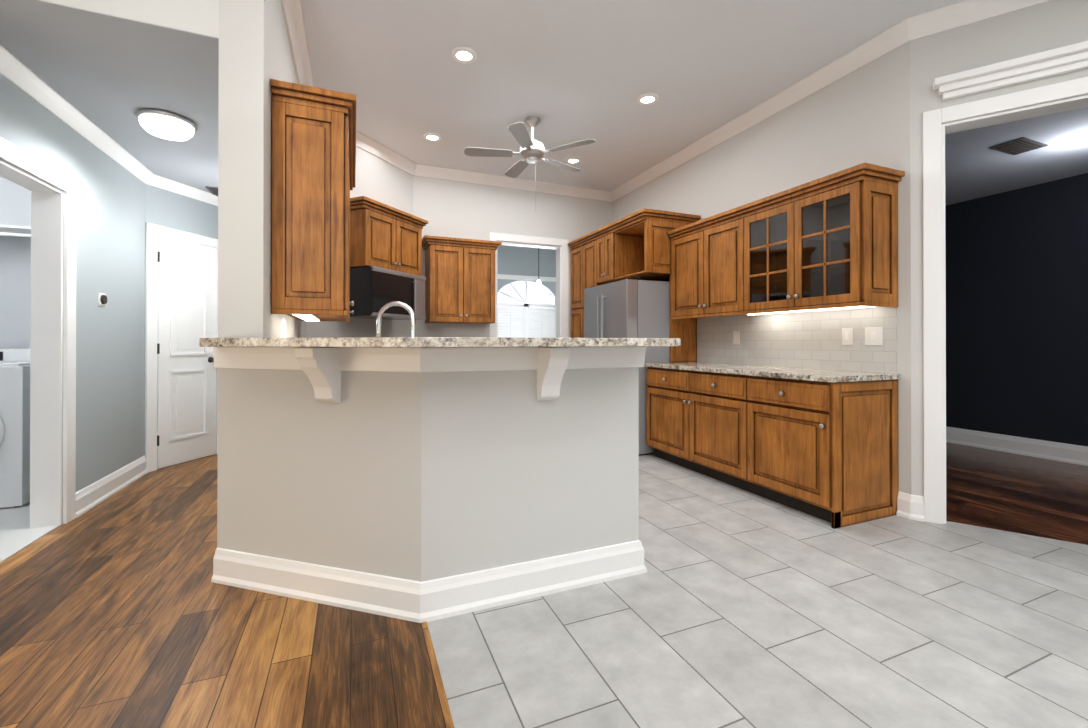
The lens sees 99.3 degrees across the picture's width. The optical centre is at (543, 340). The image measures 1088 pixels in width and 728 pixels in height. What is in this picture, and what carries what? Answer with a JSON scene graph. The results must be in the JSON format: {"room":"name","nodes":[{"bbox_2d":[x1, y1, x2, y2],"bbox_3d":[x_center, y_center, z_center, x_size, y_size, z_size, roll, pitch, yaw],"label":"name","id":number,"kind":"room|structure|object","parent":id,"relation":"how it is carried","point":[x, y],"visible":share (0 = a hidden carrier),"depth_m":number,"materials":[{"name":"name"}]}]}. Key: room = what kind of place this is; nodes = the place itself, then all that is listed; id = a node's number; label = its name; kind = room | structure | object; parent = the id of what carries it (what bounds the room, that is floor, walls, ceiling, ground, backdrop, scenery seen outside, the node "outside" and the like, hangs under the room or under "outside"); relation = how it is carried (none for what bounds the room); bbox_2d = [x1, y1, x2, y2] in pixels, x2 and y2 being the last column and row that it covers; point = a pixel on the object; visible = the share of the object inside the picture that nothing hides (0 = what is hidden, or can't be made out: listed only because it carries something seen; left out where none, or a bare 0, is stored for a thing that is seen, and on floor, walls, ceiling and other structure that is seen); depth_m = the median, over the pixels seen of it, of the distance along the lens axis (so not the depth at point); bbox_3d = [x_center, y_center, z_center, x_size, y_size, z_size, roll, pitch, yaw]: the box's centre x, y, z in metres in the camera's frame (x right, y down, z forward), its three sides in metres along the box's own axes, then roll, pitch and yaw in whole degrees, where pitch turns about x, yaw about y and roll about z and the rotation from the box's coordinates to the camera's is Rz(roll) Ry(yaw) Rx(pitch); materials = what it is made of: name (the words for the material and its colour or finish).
{"room":"kitchen","nodes":[
{"label":"kitchen","id":0,"kind":"room"},
{"bbox_2d":[0,176,30,348],"bbox_3d":[-4.421,-0.144,3.661,1.830,2.540,0.150,0,0,-22],"label":"wall","id":1,"kind":"structure","parent":0,"point":[15,270],"depth_m":3.67,"materials":[{"name":"grey paint"}]},
{"bbox_2d":[0,225,30,236],"bbox_3d":[-4.305,-0.802,3.421,1.760,0.076,0.377,0,0,-22],"label":"shelf","id":2,"kind":"object","parent":1,"relation":"attached to","point":[16,231],"depth_m":3.42,"materials":[{"name":"white"}]},
{"bbox_2d":[0,502,59,562],"bbox_3d":[-3.900,1.169,2.568,1.965,0.104,2.260,0,0,-22],"label":"floor","id":3,"kind":"structure","parent":0,"point":[17,533],"depth_m":2.72,"materials":[{"name":"white"}]},
{"bbox_2d":[0,348,29,507],"bbox_3d":[-3.944,0.594,3.288,0.690,1.060,0.780,0,0,-22],"label":"washer","id":4,"kind":"object","parent":3,"relation":"on","point":[14,427],"visible":0.4,"depth_m":3.08,"materials":[{"name":"white metal"}]},
{"bbox_2d":[0,74,144,523],"bbox_3d":[-3.036,-0.147,2.886,0.140,2.540,2.180,0,0,-22],"label":"wall","id":5,"kind":"structure","parent":0,"point":[110,247],"depth_m":3.24,"materials":[{"name":"grey paint"}]},
{"bbox_2d":[0,137,76,527],"bbox_3d":[-2.811,0.056,2.367,0.160,2.130,1.130,0,0,-22],"label":"door frame","id":6,"kind":"structure","parent":5,"relation":"attached to","point":[53,338],"depth_m":2.78,"materials":[{"name":"white wood"}]},
{"bbox_2d":[98,292,106,305],"bbox_3d":[-3.097,-0.286,3.251,0.024,0.090,0.090,0,0,-22],"label":"thermostat","id":7,"kind":"object","parent":5,"relation":"attached to","point":[102,299],"visible":1,"depth_m":3.23,"materials":[{"name":"white plastic"}]},
{"bbox_2d":[75,455,147,517],"bbox_3d":[-3.167,1.050,3.419,0.028,0.150,1.093,0,0,-22],"label":"baseboard","id":8,"kind":"structure","parent":5,"relation":"attached to","point":[91,496],"depth_m":3.27,"materials":[{"name":"white wood"}]},
{"bbox_2d":[0,0,218,192],"bbox_3d":[-3.651,-1.464,3.359,3.020,0.103,3.806,0,0,-22],"label":"ceiling","id":9,"kind":"structure","parent":0,"point":[109,75],"depth_m":2.45,"materials":[{"name":"grey paint"}]},
{"bbox_2d":[135,108,196,140],"bbox_3d":[-2.420,-1.360,2.971,0.310,0.112,0.310,0,0,-22],"label":"light","id":10,"kind":"object","parent":9,"relation":"attached to","point":[165,124],"visible":1,"depth_m":2.89,"materials":[{"name":"white metal"}]},
{"bbox_2d":[205,186,217,195],"bbox_3d":[-3.023,-1.406,4.432,0.300,0.010,0.300,0,0,-22],"label":"ceiling vent","id":11,"kind":"object","parent":9,"relation":"in","point":[213,190],"visible":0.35,"depth_m":4.33,"materials":[{"name":"grey metal"}]},
{"bbox_2d":[38,0,218,37],"bbox_3d":[-2.952,-0.442,1.661,3.020,3.120,0.150,0,0,-22],"label":"wall","id":12,"kind":"structure","parent":0,"point":[200,17],"depth_m":2.09,"materials":[{"name":"white paint"}]},
{"bbox_2d":[144,184,217,454],"bbox_3d":[-3.239,-0.140,4.810,0.120,2.540,1.800,0,0,13],"label":"wall","id":13,"kind":"structure","parent":0,"point":[168,209],"depth_m":4.19,"materials":[{"name":"grey paint"}]},
{"bbox_2d":[0,45,217,205],"bbox_3d":[-2.740,-1.372,3.804,1.104,0.083,3.643,0,0,-22],"label":"crown molding","id":14,"kind":"structure","parent":13,"relation":"attached to","point":[21,75],"depth_m":2.94,"materials":[{"name":"white wood"}]},
{"bbox_2d":[145,223,217,471],"bbox_3d":[-3.349,0.065,4.301,0.140,2.125,0.750,0,0,13],"label":"door frame","id":15,"kind":"structure","parent":13,"relation":"attached to","point":[153,231],"depth_m":3.97,"materials":[{"name":"white wood"}]},
{"bbox_2d":[157,237,215,468],"bbox_3d":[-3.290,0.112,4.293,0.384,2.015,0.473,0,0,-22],"label":"hall door","id":16,"kind":"structure","parent":13,"relation":"in","point":[185,360],"depth_m":4.25,"materials":[{"name":"white wood"}]},
{"bbox_2d":[0,454,453,727],"bbox_3d":[-2.112,1.163,0.742,3.877,0.103,9.800,0,0,-22],"label":"floor","id":17,"kind":"structure","parent":0,"point":[119,609],"depth_m":1.71,"materials":[{"name":"brown wood"}]},
{"bbox_2d":[217,0,412,554],"bbox_3d":[-1.663,-0.433,4.081,1.210,3.120,3.980,0,0,-22],"label":"wall block","id":18,"kind":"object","parent":17,"relation":"on","point":[255,54],"visible":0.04,"depth_m":2.14,"materials":[{"name":"white paint"}]},
{"bbox_2d":[271,91,349,322],"bbox_3d":[-1.371,-0.681,2.802,0.348,1.055,1.011,0,0,-22],"label":"upper cabinet","id":19,"kind":"object","parent":18,"relation":"attached to","point":[313,151],"depth_m":2.34,"materials":[{"name":"brown wood"}]},
{"bbox_2d":[292,314,319,321],"bbox_3d":[-1.433,-0.142,2.790,0.090,0.020,0.920,0,0,-22],"label":"under-cabinet light","id":20,"kind":"object","parent":19,"relation":"attached to","point":[313,318],"visible":0.56,"depth_m":2.84,"materials":[{"name":"white plastic"}]},
{"bbox_2d":[298,183,353,320],"bbox_3d":[-1.620,-0.678,3.405,0.348,1.055,0.525,0,0,-22],"label":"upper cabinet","id":21,"kind":"object","parent":18,"relation":"attached to","point":[351,184],"depth_m":3.56,"materials":[{"name":"brown wood"}]},
{"bbox_2d":[350,196,427,275],"bbox_3d":[-1.582,-0.961,4.543,0.400,0.600,0.920,0,0,23],"label":"upper cabinet","id":22,"kind":"object","parent":18,"relation":"attached to","point":[382,235],"visible":0.83,"depth_m":4.33,"materials":[{"name":"brown wood"}]},
{"bbox_2d":[350,266,425,319],"bbox_3d":[-1.552,-0.436,4.529,0.465,0.440,0.760,0,0,23],"label":"microwave","id":23,"kind":"object","parent":22,"relation":"attached to","point":[373,290],"visible":0.94,"depth_m":4.27,"materials":[{"name":"black metal"}]},
{"bbox_2d":[413,175,612,337],"bbox_3d":[-0.243,-0.426,5.872,2.780,3.120,0.150,0,0,-22],"label":"wall","id":24,"kind":"structure","parent":0,"point":[452,209],"depth_m":5.62,"materials":[{"name":"white paint"}]},
{"bbox_2d":[422,235,501,323],"bbox_3d":[-0.953,-0.661,5.287,0.860,0.925,0.387,0,0,-22],"label":"upper cabinet","id":25,"kind":"object","parent":24,"relation":"attached to","point":[460,280],"visible":1,"depth_m":5.14,"materials":[{"name":"brown wood"}]},
{"bbox_2d":[489,232,568,337],"bbox_3d":[-0.203,-0.086,5.877,1.060,2.440,0.170,0,0,-22],"label":"door frame","id":26,"kind":"structure","parent":24,"relation":"attached to","point":[560,247],"depth_m":5.97,"materials":[{"name":"white wood"}]},
{"bbox_2d":[498,245,555,304],"bbox_3d":[-0.740,-0.415,8.859,4.900,3.120,0.150,0,0,-22],"label":"wall","id":27,"kind":"structure","parent":0,"point":[515,260],"depth_m":8.94,"materials":[{"name":"grey"}]},
{"bbox_2d":[497,274,555,337],"bbox_3d":[-0.353,-0.480,8.970,1.540,1.530,0.160,0,0,-22],"label":"window shutters","id":28,"kind":"object","parent":27,"relation":"attached to","point":[519,316],"visible":0.46,"depth_m":8.95,"materials":[{"name":"white"}]},
{"bbox_2d":[300,0,963,190],"bbox_3d":[-0.310,-2.049,2.579,8.900,0.100,12.100,0,0,-22],"label":"ceiling","id":29,"kind":"structure","parent":0,"point":[567,71],"depth_m":3.37,"materials":[{"name":"white paint"}]},
{"bbox_2d":[423,133,441,141],"bbox_3d":[-1.093,-1.985,4.527,0.180,0.012,0.180,0,0,-22],"label":"recessed light","id":30,"kind":"object","parent":29,"relation":"in","point":[433,137],"visible":0.98,"depth_m":4.52,"materials":[{"name":"white"}]},
{"bbox_2d":[451,47,476,63],"bbox_3d":[-0.559,-1.990,3.233,0.180,0.012,0.180,0,0,-22],"label":"recessed light","id":31,"kind":"object","parent":29,"relation":"in","point":[465,55],"visible":1,"depth_m":3.22,"materials":[{"name":"white plastic"}]},
{"bbox_2d":[464,116,595,211],"bbox_3d":[-0.125,-1.577,4.213,1.171,0.829,1.135,0,0,-22],"label":"kitchen ceiling fan","id":32,"kind":"object","parent":29,"relation":"hanging from","point":[532,151],"visible":1,"depth_m":4.12,"materials":[{"name":"silver metal"}]},
{"bbox_2d":[526,248,550,302],"bbox_3d":[-0.087,-1.305,7.698,0.420,1.350,0.420,0,0,-22],"label":"pendant chandelier","id":33,"kind":"object","parent":29,"relation":"hanging from","point":[538,294],"visible":0.9,"depth_m":7.59,"materials":[{"name":"white glass"}]},
{"bbox_2d":[565,157,580,163],"bbox_3d":[0.322,-1.983,5.111,0.180,0.012,0.180,0,0,-22],"label":"recessed light","id":34,"kind":"object","parent":29,"relation":"in","point":[573,160],"visible":1,"depth_m":5.10,"materials":[{"name":"white"}]},
{"bbox_2d":[637,93,658,104],"bbox_3d":[0.856,-1.988,3.817,0.180,0.012,0.180,0,0,-22],"label":"recessed light","id":35,"kind":"object","parent":29,"relation":"in","point":[647,98],"visible":1,"depth_m":3.80,"materials":[{"name":"white"}]},
{"bbox_2d":[427,454,1087,727],"bbox_3d":[1.146,1.174,3.167,5.450,0.100,11.800,0,0,-22],"label":"floor","id":36,"kind":"structure","parent":0,"point":[734,607],"depth_m":1.77,"materials":[{"name":"tile"}]},
{"bbox_2d":[263,367,638,581],"bbox_3d":[-0.441,0.575,2.257,1.660,1.090,0.703,0,0,-22],"label":"wall","id":37,"kind":"structure","parent":36,"relation":"on","point":[420,477],"depth_m":1.99,"materials":[{"name":"white paint"}]},
{"bbox_2d":[211,540,646,622],"bbox_3d":[-0.524,1.045,2.194,1.916,0.150,0.708,0,0,-22],"label":"baseboard","id":38,"kind":"structure","parent":37,"relation":"attached to","point":[418,601],"depth_m":1.99,"materials":[{"name":"white"}]},
{"bbox_2d":[212,346,646,402],"bbox_3d":[-0.497,0.149,2.135,1.916,0.239,0.838,0,0,-22],"label":"trim","id":39,"kind":"structure","parent":37,"relation":"attached to","point":[322,368],"depth_m":1.94,"materials":[{"name":"white wood"}]},
{"bbox_2d":[199,337,679,347],"bbox_3d":[-0.483,0.009,2.128,1.907,0.035,1.032,0,0,-22],"label":"countertop","id":40,"kind":"structure","parent":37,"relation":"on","point":[403,342],"depth_m":1.72,"materials":[{"name":"beige stone"}]},
{"bbox_2d":[570,244,579,337],"bbox_3d":[0.719,-0.034,5.932,0.646,2.335,0.411,0,0,-22],"label":"tall cabinet","id":41,"kind":"object","parent":36,"relation":"on","point":[575,250],"depth_m":5.87,"materials":[{"name":"brown wood"}]},
{"bbox_2d":[580,236,603,337],"bbox_3d":[0.831,-0.035,5.661,0.646,2.335,0.412,0,0,-22],"label":"tall cabinet","id":42,"kind":"object","parent":36,"relation":"on","point":[590,248],"depth_m":5.55,"materials":[{"name":"brown wood"}]},
{"bbox_2d":[584,277,669,455],"bbox_3d":[0.952,0.260,4.984,0.826,1.740,0.890,0,0,-22],"label":"refrigerator","id":43,"kind":"object","parent":36,"relation":"on","point":[634,307],"visible":0.4,"depth_m":4.56,"materials":[{"name":"grey metal"}]},
{"bbox_2d":[645,366,736,486],"bbox_3d":[1.524,0.692,4.000,0.630,0.870,1.302,0,0,-22],"label":"base cabinet","id":44,"kind":"object","parent":36,"relation":"on","point":[691,415],"depth_m":3.86,"materials":[{"name":"brown wood"}]},
{"bbox_2d":[737,374,898,528],"bbox_3d":[1.860,0.689,3.183,0.630,0.870,0.701,0,0,-22],"label":"base cabinet","id":45,"kind":"object","parent":36,"relation":"on","point":[822,444],"depth_m":2.92,"materials":[{"name":"brown wood"}]},
{"bbox_2d":[645,362,900,381],"bbox_3d":[1.632,0.236,3.723,0.641,0.036,1.900,0,0,-22],"label":"countertop","id":46,"kind":"structure","parent":45,"relation":"on","point":[782,372],"depth_m":3.20,"materials":[{"name":"beige stone"}]},
{"bbox_3d":[-0.620,0.668,2.695,1.656,0.907,1.343,0,0,-22],"label":"base cabinet","id":47,"kind":"object","parent":36,"relation":"on","visible":0},
{"bbox_2d":[376,302,415,336],"bbox_3d":[-0.737,0.004,2.441,0.275,0.416,0.100,0,0,-22],"label":"sink faucet","id":48,"kind":"object","parent":47,"relation":"on","point":[391,304],"visible":0.5,"depth_m":2.42,"materials":[{"name":"silver metal"}]},
{"bbox_2d":[613,41,910,493],"bbox_3d":[1.693,-0.431,4.627,0.150,3.120,3.630,0,0,-22],"label":"wall","id":49,"kind":"structure","parent":0,"point":[861,115],"depth_m":3.44,"materials":[{"name":"white paint"}]},
{"bbox_2d":[600,228,663,283],"bbox_3d":[1.005,-0.931,5.242,0.646,0.545,0.256,0,0,-22],"label":"upper cabinet","id":50,"kind":"object","parent":49,"relation":"attached to","point":[637,244],"depth_m":5.03,"materials":[{"name":"brown wood"}]},
{"bbox_2d":[281,0,1050,201],"bbox_3d":[1.517,-1.948,1.736,5.403,0.104,8.850,0,0,-22],"label":"crown molding","id":51,"kind":"structure","parent":49,"relation":"attached to","point":[939,20],"depth_m":3.52,"materials":[{"name":"white wood"}]},
{"bbox_2d":[669,211,783,318],"bbox_3d":[1.604,-0.625,4.186,0.348,0.785,0.978,0,0,-22],"label":"upper cabinet","id":52,"kind":"object","parent":49,"relation":"attached to","point":[734,265],"depth_m":3.86,"materials":[{"name":"brown wood"}]},
{"bbox_2d":[746,306,871,314],"bbox_3d":[1.970,-0.225,3.496,0.080,0.018,1.050,0,0,-22],"label":"under-cabinet light","id":53,"kind":"object","parent":52,"relation":"attached to","point":[811,310],"visible":0.48,"depth_m":3.40,"materials":[{"name":"white"}]},
{"bbox_2d":[697,307,896,373],"bbox_3d":[1.925,-0.007,3.858,0.006,0.453,1.875,0,0,-22],"label":"tile backsplash","id":54,"kind":"structure","parent":49,"relation":"attached to","point":[810,339],"depth_m":3.61,"materials":[{"name":"white tile"}]},
{"bbox_2d":[733,331,739,343],"bbox_3d":[1.761,-0.022,4.237,0.007,0.120,0.075,0,0,-22],"label":"electrical outlet plate","id":55,"kind":"object","parent":54,"relation":"attached to","point":[736,334],"depth_m":4.23,"materials":[{"name":"white plastic"}]},
{"bbox_2d":[842,328,852,344],"bbox_3d":[2.154,-0.026,3.285,0.007,0.120,0.075,0,0,-22],"label":"electrical outlet plate","id":56,"kind":"object","parent":54,"relation":"attached to","point":[847,333],"depth_m":3.28,"materials":[{"name":"white plastic"}]},
{"bbox_2d":[865,327,882,344],"bbox_3d":[2.222,-0.026,3.118,0.007,0.120,0.115,0,0,-22],"label":"electrical outlet plate","id":57,"kind":"object","parent":54,"relation":"attached to","point":[873,335],"depth_m":3.11,"materials":[{"name":"white plastic"}]},
{"bbox_2d":[910,0,1087,495],"bbox_3d":[3.494,-0.440,2.207,2.750,3.120,0.150,0,0,34],"label":"wall","id":58,"kind":"structure","parent":0,"point":[1045,26],"depth_m":2.81,"materials":[{"name":"white paint"}]},
{"bbox_2d":[897,491,923,521],"bbox_3d":[2.314,1.048,2.925,0.061,0.150,0.150,0,0,-22],"label":"baseboard","id":59,"kind":"structure","parent":58,"relation":"attached to","point":[910,506],"depth_m":2.90,"materials":[{"name":"white wood"}]},
{"bbox_2d":[922,41,1087,523],"bbox_3d":[3.243,-0.232,2.326,2.080,2.705,0.235,0,0,34],"label":"door frame","id":60,"kind":"structure","parent":58,"relation":"attached to","point":[1053,62],"depth_m":2.82,"materials":[{"name":"white wood"}]},
{"bbox_2d":[945,173,1087,446],"bbox_3d":[5.247,-0.390,3.458,0.150,3.030,9.500,0,0,-22],"label":"wall","id":61,"kind":"structure","parent":0,"point":[1017,312],"depth_m":4.56,"materials":[{"name":"black paint"}]},
{"bbox_2d":[946,426,1087,465],"bbox_3d":[5.165,1.038,3.419,0.028,0.172,9.200,0,0,-22],"label":"baseboard","id":62,"kind":"structure","parent":61,"relation":"attached to","point":[1063,452],"depth_m":4.55,"materials":[{"name":"white wood"}]},
{"bbox_2d":[945,107,1087,205],"bbox_3d":[3.922,-1.557,2.916,2.716,0.100,9.200,0,0,-22],"label":"ceiling","id":63,"kind":"structure","parent":0,"point":[976,166],"depth_m":3.81,"materials":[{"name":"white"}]},
{"bbox_2d":[989,137,1047,154],"bbox_3d":[3.677,-1.499,3.583,0.360,0.010,0.200,0,0,-22],"label":"ceiling vent","id":64,"kind":"object","parent":63,"relation":"in","point":[1019,145],"visible":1,"depth_m":3.57,"materials":[{"name":"grey metal"}]},
{"bbox_2d":[946,442,1087,544],"bbox_3d":[3.892,1.171,2.894,2.782,0.103,9.200,0,0,-22],"label":"floor","id":65,"kind":"structure","parent":0,"point":[1017,493],"depth_m":3.38,"materials":[{"name":"brown wood"}]}
]}

